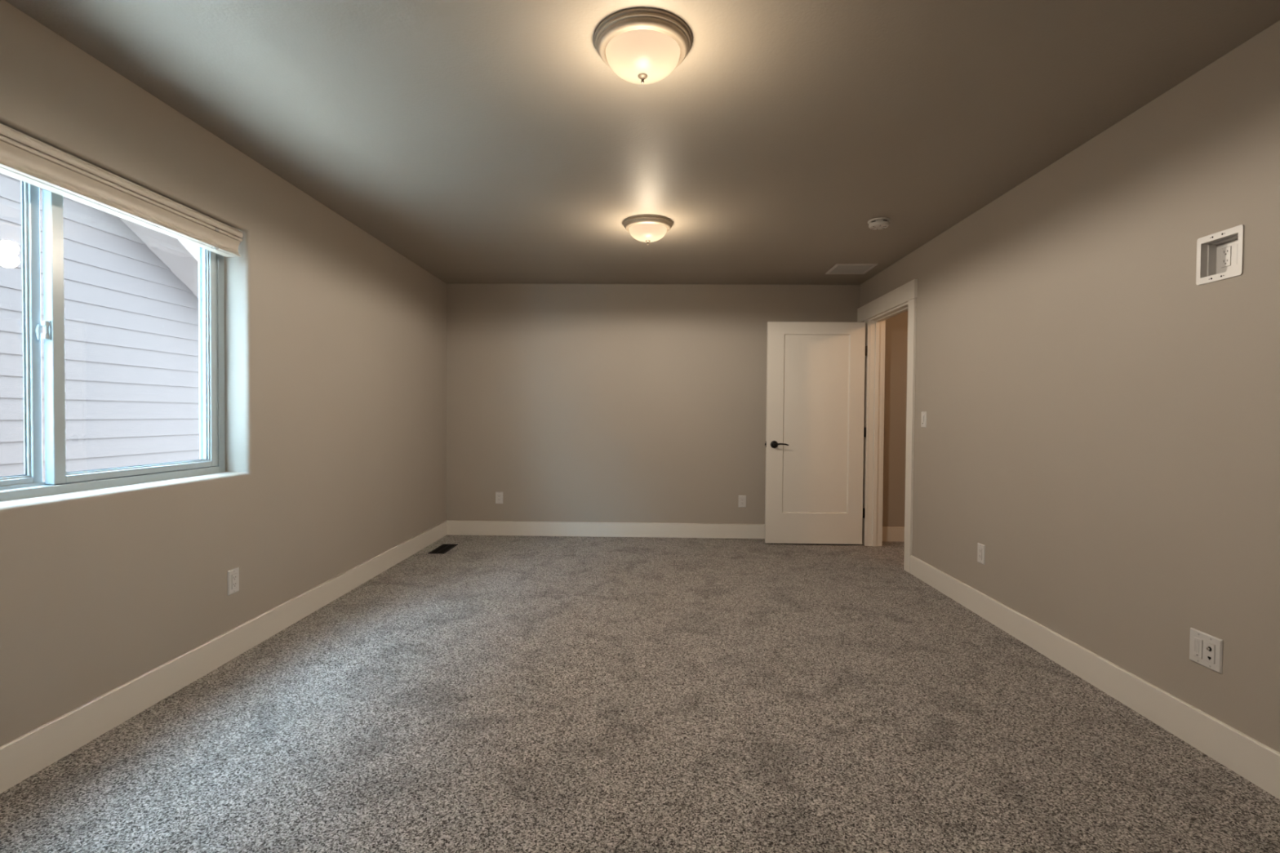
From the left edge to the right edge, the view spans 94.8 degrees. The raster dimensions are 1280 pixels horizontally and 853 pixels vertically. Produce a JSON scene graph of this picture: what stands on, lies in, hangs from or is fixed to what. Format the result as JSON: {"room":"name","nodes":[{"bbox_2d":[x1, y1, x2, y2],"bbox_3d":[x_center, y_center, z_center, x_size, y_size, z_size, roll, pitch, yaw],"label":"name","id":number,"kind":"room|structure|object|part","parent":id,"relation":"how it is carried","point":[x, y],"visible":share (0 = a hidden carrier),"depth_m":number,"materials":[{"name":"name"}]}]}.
{"room":"empty bedroom","nodes":[
{"label":"empty bedroom","id":0,"kind":"room"},
{"bbox_2d":[0,0,446,746],"bbox_3d":[-2.060,0.143,2.515,0.210,3.140,6.634,0,1,1],"label":"wall","id":1,"kind":"structure","parent":0,"point":[335,340],"depth_m":2.91,"materials":[{"name":"beige paint"}]},
{"bbox_2d":[0,181,225,502],"bbox_3d":[-2.124,-0.351,2.057,0.088,1.195,1.734,0,1,1],"label":"window","id":2,"kind":"structure","parent":1,"relation":"in","point":[30,484],"depth_m":2.10,"materials":[{"name":"white plastic"}]},
{"bbox_3d":[-2.154,-0.344,1.662,0.034,1.115,0.862,0,1,1],"label":"sash","id":3,"kind":"part","parent":2,"relation":"part of","materials":[{"name":"white plastic"}]},
{"bbox_3d":[-2.120,-0.332,2.075,0.012,0.055,0.014,0,1,1],"label":"latch lever","id":4,"kind":"part","parent":2,"relation":"part of","materials":[{"name":"white plastic"}]},
{"bbox_2d":[0,123,243,257],"bbox_3d":[-1.987,-0.869,2.037,0.084,0.134,1.639,0,1,1],"label":"window blind","id":5,"kind":"object","parent":2,"relation":"attached to","point":[24,157],"visible":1,"depth_m":2.16,"materials":[{"name":"beige wood"}]},
{"bbox_3d":[-1.998,-0.816,2.039,0.050,0.022,1.617,0,1,1],"label":"rail","id":6,"kind":"part","parent":5,"relation":"part of","materials":[{"name":"beige wood"}]},
{"bbox_2d":[0,520,447,793],"bbox_3d":[-1.955,1.045,2.529,0.014,0.138,6.434,0,1,1],"label":"baseboard","id":7,"kind":"structure","parent":1,"relation":"attached to","point":[24,756],"depth_m":2.44,"materials":[{"name":"white paint"}]},
{"bbox_2d":[227,567,239,595],"bbox_3d":[-1.949,0.743,2.824,0.008,0.117,0.074,0,1,1],"label":"wall outlet","id":8,"kind":"object","parent":1,"relation":"attached to","point":[233,575],"visible":1,"depth_m":2.82,"materials":[{"name":"white plastic"}]},
{"bbox_2d":[231,573,236,589],"bbox_3d":[-1.946,0.743,2.824,0.003,0.067,0.033,0,1,1],"label":"receptacle","id":9,"kind":"object","parent":8,"relation":"attached to","point":[233,575],"depth_m":2.82,"materials":[{"name":"white plastic"}]},
{"bbox_2d":[0,534,1279,852],"bbox_3d":[0.705,1.161,2.474,5.377,0.050,6.474,0,1,1],"label":"floor","id":10,"kind":"structure","parent":0,"point":[487,694],"depth_m":2.17,"materials":[{"name":"carpet"}]},
{"bbox_2d":[428,543,457,554],"bbox_3d":[-1.712,1.065,5.125,0.138,0.005,0.356,0,1,1],"label":"floor vent","id":11,"kind":"object","parent":10,"relation":"in","point":[443,548],"visible":1,"depth_m":5.12,"materials":[{"name":"brown metal"}]},
{"bbox_2d":[4,0,1279,284],"bbox_3d":[0.735,-1.378,2.427,5.397,0.150,6.474,0,1,1],"label":"ceiling","id":12,"kind":"structure","parent":0,"point":[477,141],"depth_m":2.41,"materials":[{"name":"beige paint"}]},
{"bbox_2d":[594,7,692,84],"bbox_3d":[0.009,-1.230,1.988,0.330,0.141,0.330,0,1,1],"label":"ceiling light","id":13,"kind":"object","parent":12,"relation":"attached to","point":[642,46],"visible":1,"depth_m":1.90,"materials":[{"name":"white glass"}]},
{"bbox_3d":[0.009,-1.226,1.988,0.253,0.082,0.253,0,1,1],"label":"lamp shade","id":14,"kind":"part","parent":13,"relation":"part of","materials":[{"name":"white glass"}]},
{"bbox_2d":[622,214,673,244],"bbox_3d":[0.052,-1.265,3.863,0.330,0.141,0.330,0,1,1],"label":"ceiling light","id":15,"kind":"object","parent":12,"relation":"attached to","point":[647,228],"visible":1,"depth_m":3.77,"materials":[{"name":"white glass"}]},
{"bbox_3d":[0.052,-1.260,3.863,0.253,0.082,0.253,0,1,1],"label":"lamp shade","id":16,"kind":"part","parent":15,"relation":"part of","materials":[{"name":"white glass"}]},
{"bbox_2d":[825,263,877,274],"bbox_3d":[1.793,-1.339,5.005,0.338,0.007,0.330,0,1,2],"label":"ceiling vent","id":17,"kind":"object","parent":12,"relation":"in","point":[838,268],"visible":1,"depth_m":4.99,"materials":[{"name":"white plastic"}]},
{"bbox_2d":[867,217,890,230],"bbox_3d":[1.535,-1.300,3.780,0.136,0.045,0.136,0,1,1],"label":"smoke detector","id":18,"kind":"object","parent":12,"relation":"attached to","point":[880,223],"visible":1,"depth_m":3.74,"materials":[{"name":"white plastic"}]},
{"bbox_3d":[1.535,-1.316,3.779,0.136,0.013,0.136,0,1,1],"label":"mounting plate","id":19,"kind":"part","parent":18,"relation":"part of","materials":[{"name":"white plastic"}]},
{"bbox_2d":[446,283,860,524],"bbox_3d":[0.105,-0.149,5.731,3.978,2.540,0.100,0,1,1],"label":"wall","id":20,"kind":"structure","parent":0,"point":[572,402],"depth_m":5.69,"materials":[{"name":"beige paint"}]},
{"bbox_2d":[495,491,502,503],"bbox_3d":[-1.370,0.693,5.724,0.074,0.117,0.008,0,1,1],"label":"wall outlet","id":21,"kind":"object","parent":20,"relation":"attached to","point":[499,495],"visible":1,"depth_m":5.72,"materials":[{"name":"white plastic"}]},
{"bbox_2d":[497,494,501,501],"bbox_3d":[-1.370,0.694,5.722,0.033,0.067,0.003,0,1,1],"label":"receptacle","id":22,"kind":"object","parent":21,"relation":"attached to","point":[499,496],"depth_m":5.72,"materials":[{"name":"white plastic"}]},
{"bbox_2d":[447,520,764,538],"bbox_3d":[0.101,1.003,5.696,3.962,0.138,0.014,0,1,1],"label":"baseboard","id":23,"kind":"structure","parent":20,"relation":"attached to","point":[454,527],"depth_m":5.70,"materials":[{"name":"white paint"}]},
{"bbox_2d":[737,495,746,507],"bbox_3d":[0.986,0.722,5.674,0.074,0.117,0.008,0,1,1],"label":"wall outlet","id":24,"kind":"object","parent":20,"relation":"attached to","point":[742,499],"visible":1,"depth_m":5.67,"materials":[{"name":"white plastic"}]},
{"bbox_2d":[740,497,743,505],"bbox_3d":[0.986,0.722,5.671,0.033,0.067,0.003,0,1,1],"label":"receptacle","id":25,"kind":"object","parent":24,"relation":"attached to","point":[741,499],"depth_m":5.67,"materials":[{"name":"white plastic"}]},
{"bbox_2d":[882,311,907,527],"bbox_3d":[2.840,-0.126,5.604,1.262,2.540,0.080,0,1,1],"label":"wall","id":26,"kind":"structure","parent":0,"point":[896,326],"depth_m":5.58,"materials":[{"name":"beige paint"}]},
{"bbox_2d":[882,526,904,542],"bbox_3d":[2.831,1.026,5.578,1.261,0.138,0.014,0,1,1],"label":"baseboard","id":27,"kind":"structure","parent":26,"relation":"attached to","point":[896,534],"depth_m":5.58,"materials":[{"name":"white paint"}]},
{"bbox_2d":[859,20,1279,752],"bbox_3d":[2.082,-0.097,2.421,0.120,2.590,6.634,0,1,1],"label":"wall","id":28,"kind":"structure","parent":0,"point":[1104,420],"depth_m":2.42,"materials":[{"name":"beige paint"}]},
{"bbox_2d":[764,321,866,544],"bbox_3d":[1.616,0.061,5.388,0.938,2.024,0.159,0,1,1],"label":"door","id":29,"kind":"structure","parent":28,"relation":"in","point":[815,432],"depth_m":5.38,"materials":[{"name":"white paint"}]},
{"bbox_3d":[1.227,0.164,5.376,0.068,0.068,0.009,0,1,1],"label":"handle","id":30,"kind":"part","parent":29,"relation":"part of","materials":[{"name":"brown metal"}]},
{"bbox_3d":[1.280,0.164,5.346,0.136,0.025,0.056,0,1,1],"label":"lever","id":31,"kind":"part","parent":29,"relation":"part of","materials":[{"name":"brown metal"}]},
{"bbox_3d":[1.608,-0.024,5.387,0.583,1.621,0.015,0,1,1],"label":"panel","id":32,"kind":"part","parent":29,"relation":"part of","materials":[{"name":"white paint"}]},
{"bbox_2d":[862,319,870,546],"bbox_3d":[2.075,0.056,5.415,0.019,2.072,0.100,0,1,1],"label":"trim","id":33,"kind":"structure","parent":28,"relation":"attached to","point":[867,322],"depth_m":5.38,"materials":[{"name":"white paint"}]},
{"bbox_2d":[880,320,885,546],"bbox_3d":[2.214,0.057,5.407,0.019,2.072,0.090,0,1,1],"label":"trim","id":34,"kind":"structure","parent":28,"relation":"attached to","point":[884,323],"depth_m":5.36,"materials":[{"name":"white paint"}]},
{"bbox_2d":[857,279,917,322],"bbox_3d":[2.073,-1.042,5.004,0.024,0.140,1.228,0,1,1],"label":"trim","id":35,"kind":"structure","parent":28,"relation":"attached to","point":[900,295],"depth_m":4.86,"materials":[{"name":"white paint"}]},
{"bbox_2d":[866,302,908,546],"bbox_3d":[2.134,0.064,4.944,0.120,2.074,0.865,0,1,1],"label":"trim","id":36,"kind":"structure","parent":28,"relation":"attached to","point":[876,343],"depth_m":5.35,"materials":[{"name":"white paint"}]},
{"bbox_2d":[903,297,916,573],"bbox_3d":[2.055,0.073,4.476,0.019,2.072,0.103,0,1,1],"label":"trim","id":37,"kind":"structure","parent":28,"relation":"attached to","point":[912,308],"depth_m":4.45,"materials":[{"name":"white paint"}]},
{"bbox_2d":[920,411,926,427],"bbox_3d":[2.056,-0.051,4.269,0.010,0.117,0.074,0,1,1],"label":"light switch","id":38,"kind":"object","parent":28,"relation":"attached to","point":[923,419],"visible":1,"depth_m":4.25,"materials":[{"name":"white plastic"}]},
{"bbox_2d":[977,542,985,564],"bbox_3d":[2.034,0.759,3.512,0.008,0.117,0.074,0,1,1],"label":"wall outlet","id":39,"kind":"object","parent":28,"relation":"attached to","point":[981,548],"visible":1,"depth_m":3.50,"materials":[{"name":"white plastic"}]},
{"bbox_2d":[978,547,982,559],"bbox_3d":[2.031,0.759,3.512,0.003,0.067,0.033,0,1,1],"label":"receptacle","id":40,"kind":"object","parent":39,"relation":"attached to","point":[980,548],"depth_m":3.51,"materials":[{"name":"white plastic"}]},
{"bbox_2d":[910,555,1279,799],"bbox_3d":[1.993,1.089,1.835,0.014,0.138,5.215,0,1,1],"label":"baseboard","id":41,"kind":"structure","parent":28,"relation":"attached to","point":[1248,757],"depth_m":2.39,"materials":[{"name":"white paint"}]},
{"bbox_2d":[1189,627,1222,674],"bbox_3d":[1.999,0.793,2.087,0.017,0.119,0.122,0,1,1],"label":"double wall plate","id":42,"kind":"object","parent":28,"relation":"attached to","point":[1206,650],"visible":1,"depth_m":2.08,"materials":[{"name":"white plastic"}]},
{"bbox_2d":[1195,224,1244,284],"bbox_3d":[2.044,-0.593,2.047,0.061,0.168,0.166,0,1,1],"label":"media box","id":43,"kind":"object","parent":28,"relation":"attached to","point":[1220,255],"visible":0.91,"depth_m":2.07,"materials":[{"name":"white plastic"}]},
{"bbox_2d":[1221,246,1231,267],"bbox_3d":[2.065,-0.597,2.072,0.003,0.067,0.033,0,1,1],"label":"receptacle","id":44,"kind":"object","parent":43,"relation":"attached to","point":[1225,251],"depth_m":2.07,"materials":[{"name":"white plastic"}]},
{"bbox_3d":[2.068,-0.591,2.045,0.005,0.116,0.129,0,1,1],"label":"device plate","id":45,"kind":"part","parent":43,"relation":"part of","materials":[{"name":"white plastic"}]},
{"label":"outside","id":46,"kind":"structure","parent":0,"visible":0},
{"bbox_3d":[-8.055,1.604,3.204,11.783,0.100,26.000,0,1,1],"label":"ground","id":47,"kind":"structure","parent":46,"visible":0},
{"bbox_2d":[0,173,199,481],"bbox_3d":[-7.699,-1.353,1.741,6.510,5.872,15.000,0,1,1],"label":"neighbouring house","id":48,"kind":"structure","parent":47,"relation":"on","point":[131,346],"depth_m":5.31,"materials":[{"name":"paint"}]}
]}

